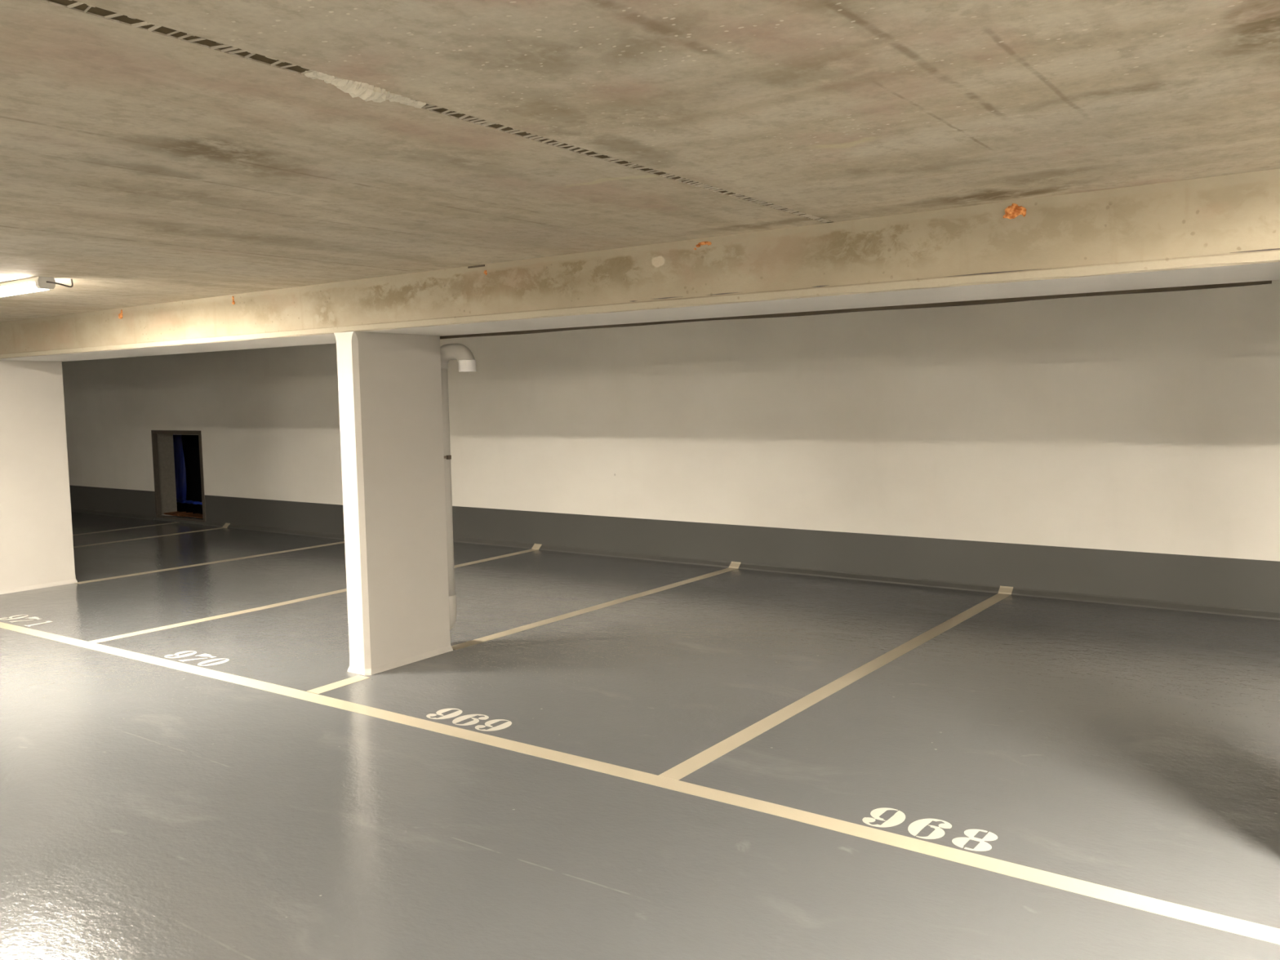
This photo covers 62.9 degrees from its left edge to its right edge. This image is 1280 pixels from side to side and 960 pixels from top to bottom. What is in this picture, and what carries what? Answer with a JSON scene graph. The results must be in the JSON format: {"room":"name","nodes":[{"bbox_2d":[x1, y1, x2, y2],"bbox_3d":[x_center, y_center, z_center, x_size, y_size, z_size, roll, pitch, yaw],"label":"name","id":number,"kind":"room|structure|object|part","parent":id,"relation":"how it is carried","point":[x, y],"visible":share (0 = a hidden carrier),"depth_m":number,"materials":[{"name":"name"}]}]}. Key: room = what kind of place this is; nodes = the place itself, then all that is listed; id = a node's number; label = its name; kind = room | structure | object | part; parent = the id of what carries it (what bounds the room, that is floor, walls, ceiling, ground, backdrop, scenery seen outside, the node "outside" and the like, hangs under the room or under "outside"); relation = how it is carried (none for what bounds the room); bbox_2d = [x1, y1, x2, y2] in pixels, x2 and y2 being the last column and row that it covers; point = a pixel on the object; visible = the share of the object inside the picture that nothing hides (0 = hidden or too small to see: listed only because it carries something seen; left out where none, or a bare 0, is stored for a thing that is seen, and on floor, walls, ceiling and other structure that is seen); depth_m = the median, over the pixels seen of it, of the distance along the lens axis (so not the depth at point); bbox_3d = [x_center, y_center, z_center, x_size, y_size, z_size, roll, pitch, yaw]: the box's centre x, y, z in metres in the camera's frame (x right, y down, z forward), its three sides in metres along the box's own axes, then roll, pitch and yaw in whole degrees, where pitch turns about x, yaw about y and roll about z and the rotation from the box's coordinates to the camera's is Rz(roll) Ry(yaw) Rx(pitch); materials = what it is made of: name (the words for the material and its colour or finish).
{"room":"parking garage","nodes":[
{"label":"parking garage","id":0,"kind":"room"},
{"bbox_2d":[0,511,1279,959],"bbox_3d":[-5.734,1.331,5.814,32.000,0.150,15.500,2,6,36],"label":"floor","id":1,"kind":"structure","parent":0,"point":[148,811],"depth_m":4.51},
{"bbox_2d":[0,614,53,626],"bbox_3d":[-4.640,1.060,7.918,0.535,0.001,0.198,2,6,36],"label":"parking number","id":2,"kind":"object","parent":1,"relation":"on","point":[26,615],"visible":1,"depth_m":7.98,"materials":[{"name":"white paint"}]},
{"bbox_2d":[0,360,77,594],"bbox_3d":[-5.438,-0.041,9.243,0.209,2.008,0.712,2,6,36],"label":"concrete pillar","id":3,"kind":"structure","parent":1,"relation":"on","point":[37,541],"depth_m":9.22,"materials":[{"name":"white paint"}]},
{"bbox_2d":[72,521,177,535],"bbox_3d":[-7.488,0.746,12.379,0.125,0.001,4.402,2,6,34],"label":"parking line","id":4,"kind":"object","parent":1,"relation":"on","point":[175,522],"visible":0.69,"depth_m":13.58,"materials":[{"name":"beige paint"}]},
{"bbox_2d":[73,522,230,547],"bbox_3d":[-6.573,0.755,11.742,0.120,0.053,4.395,2,6,35],"label":"parking line","id":5,"kind":"object","parent":1,"relation":"on","point":[226,525],"visible":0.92,"depth_m":12.71,"materials":[{"name":"beige paint"}]},
{"bbox_2d":[164,650,229,666],"bbox_3d":[-2.809,1.131,6.645,0.510,0.001,0.198,2,6,36],"label":"parking number","id":6,"kind":"object","parent":1,"relation":"on","point":[180,652],"visible":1,"depth_m":6.66,"materials":[{"name":"white paint"}]},
{"bbox_2d":[75,541,344,583],"bbox_3d":[-4.185,0.790,10.778,0.122,0.053,3.168,2,6,36],"label":"parking line","id":7,"kind":"object","parent":1,"relation":"on","point":[305,548],"visible":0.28,"depth_m":10.51,"materials":[{"name":"beige paint"}]},
{"bbox_2d":[88,543,541,643],"bbox_3d":[-2.391,0.894,9.117,0.150,0.053,4.799,2,6,34],"label":"parking line","id":8,"kind":"object","parent":1,"relation":"on","point":[536,546],"visible":0.94,"depth_m":8.16,"materials":[{"name":"beige paint"}]},
{"bbox_2d":[333,331,453,675],"bbox_3d":[-1.493,0.119,6.410,0.209,2.008,0.712,2,6,36],"label":"concrete pillar","id":9,"kind":"structure","parent":1,"relation":"on","point":[390,404],"depth_m":6.28,"materials":[{"name":"white paint"}]},
{"bbox_2d":[440,343,475,630],"bbox_3d":[-1.192,0.074,6.702,0.422,1.878,0.112,2,6,36],"label":"vent pipe","id":10,"kind":"object","parent":9,"relation":"attached to","point":[460,353],"visible":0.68,"depth_m":6.70,"materials":[{"name":"grey plastic"}]},
{"bbox_2d":[426,708,511,731],"bbox_3d":[-0.859,1.207,5.278,0.495,0.001,0.192,2,6,36],"label":"parking number","id":11,"kind":"object","parent":1,"relation":"on","point":[474,721],"visible":1,"depth_m":5.28,"materials":[{"name":"white paint"}]},
{"bbox_2d":[306,561,741,693],"bbox_3d":[-0.488,0.969,7.774,0.157,0.053,4.754,2,6,35],"label":"parking line","id":12,"kind":"object","parent":1,"relation":"on","point":[734,565],"visible":0.97,"depth_m":7.58,"materials":[{"name":"beige paint"}]},
{"bbox_2d":[0,622,1279,944],"bbox_3d":[-2.826,1.150,6.422,20.000,0.001,0.176,2,6,35],"label":"parking line","id":13,"kind":"object","parent":1,"relation":"on","point":[1223,922],"visible":1,"depth_m":4.08,"materials":[{"name":"beige paint"}]},
{"bbox_2d":[658,586,1013,780],"bbox_3d":[1.505,1.050,6.346,0.108,0.053,4.748,2,6,36],"label":"parking line","id":14,"kind":"object","parent":1,"relation":"on","point":[708,755],"visible":1,"depth_m":5.55,"materials":[{"name":"beige paint"}]},
{"bbox_2d":[862,807,997,851],"bbox_3d":[1.070,1.288,3.870,0.486,0.001,0.196,2,6,37],"label":"parking number","id":15,"kind":"object","parent":1,"relation":"on","point":[914,828],"visible":1,"depth_m":3.87,"materials":[{"name":"white paint"}]},
{"bbox_2d":[0,0,1279,322],"bbox_3d":[-5.780,-1.139,5.610,32.000,0.200,15.500,2,6,36],"label":"ceiling","id":16,"kind":"structure","parent":0,"point":[139,166],"depth_m":2.63,"materials":[{"name":"concrete"}]},
{"bbox_2d":[0,276,73,297],"bbox_3d":[-3.614,-1.079,5.975,1.334,0.066,0.186,2,6,36],"label":"tube light","id":17,"kind":"object","parent":16,"relation":"attached to","point":[37,283],"visible":1,"depth_m":5.66,"materials":[{"name":"white plastic"}]},
{"bbox_2d":[0,282,45,297],"bbox_3d":[-3.678,-1.063,5.968,1.178,0.033,0.088,2,6,36],"label":"diffuser","id":18,"kind":"object","parent":17,"relation":"attached to","point":[6,289],"depth_m":5.73,"materials":[{"name":"white plastic"}]},
{"bbox_2d":[39,0,833,222],"bbox_3d":[-0.796,-0.849,2.039,0.077,0.076,15.502,2,6,35],"label":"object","id":19,"kind":"structure","parent":16,"relation":"attached to","point":[367,92],"depth_m":2.30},
{"bbox_2d":[0,168,1279,361],"bbox_3d":[-3.964,-1.124,8.139,32.000,0.313,0.755,2,6,36],"label":"concrete beam","id":20,"kind":"structure","parent":16,"relation":"attached to","point":[1221,231],"depth_m":4.51,"materials":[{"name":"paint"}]},
{"bbox_2d":[62,280,1279,561],"bbox_3d":[-1.584,-0.446,11.491,32.000,2.303,1.203,2,6,36],"label":"wall","id":21,"kind":"structure","parent":0,"point":[1138,422],"depth_m":9.00,"materials":[{"name":"white paint"}]},
{"bbox_2d":[151,430,205,522],"bbox_3d":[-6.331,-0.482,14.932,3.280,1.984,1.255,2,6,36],"label":"doorway","id":22,"kind":"object","parent":21,"relation":"attached to","point":[177,455],"visible":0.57,"depth_m":14.68,"materials":[{"name":"grey concrete"}]},
{"bbox_3d":[-6.128,0.478,14.341,1.120,0.028,0.222,2,6,36],"label":"sill","id":23,"kind":"part","parent":22,"relation":"part of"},
{"bbox_2d":[69,484,344,539],"bbox_3d":[-8.915,0.269,16.076,14.800,0.397,0.052,2,6,36],"label":"painted wall band","id":24,"kind":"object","parent":21,"relation":"attached to","point":[292,517],"depth_m":13.38,"materials":[{"name":"grey paint"}]},
{"bbox_2d":[452,506,1279,620],"bbox_3d":[4.371,0.757,7.159,17.200,0.397,0.052,2,6,36],"label":"painted wall band","id":25,"kind":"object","parent":21,"relation":"attached to","point":[1237,587],"depth_m":8.67,"materials":[{"name":"grey paint"}]}
]}

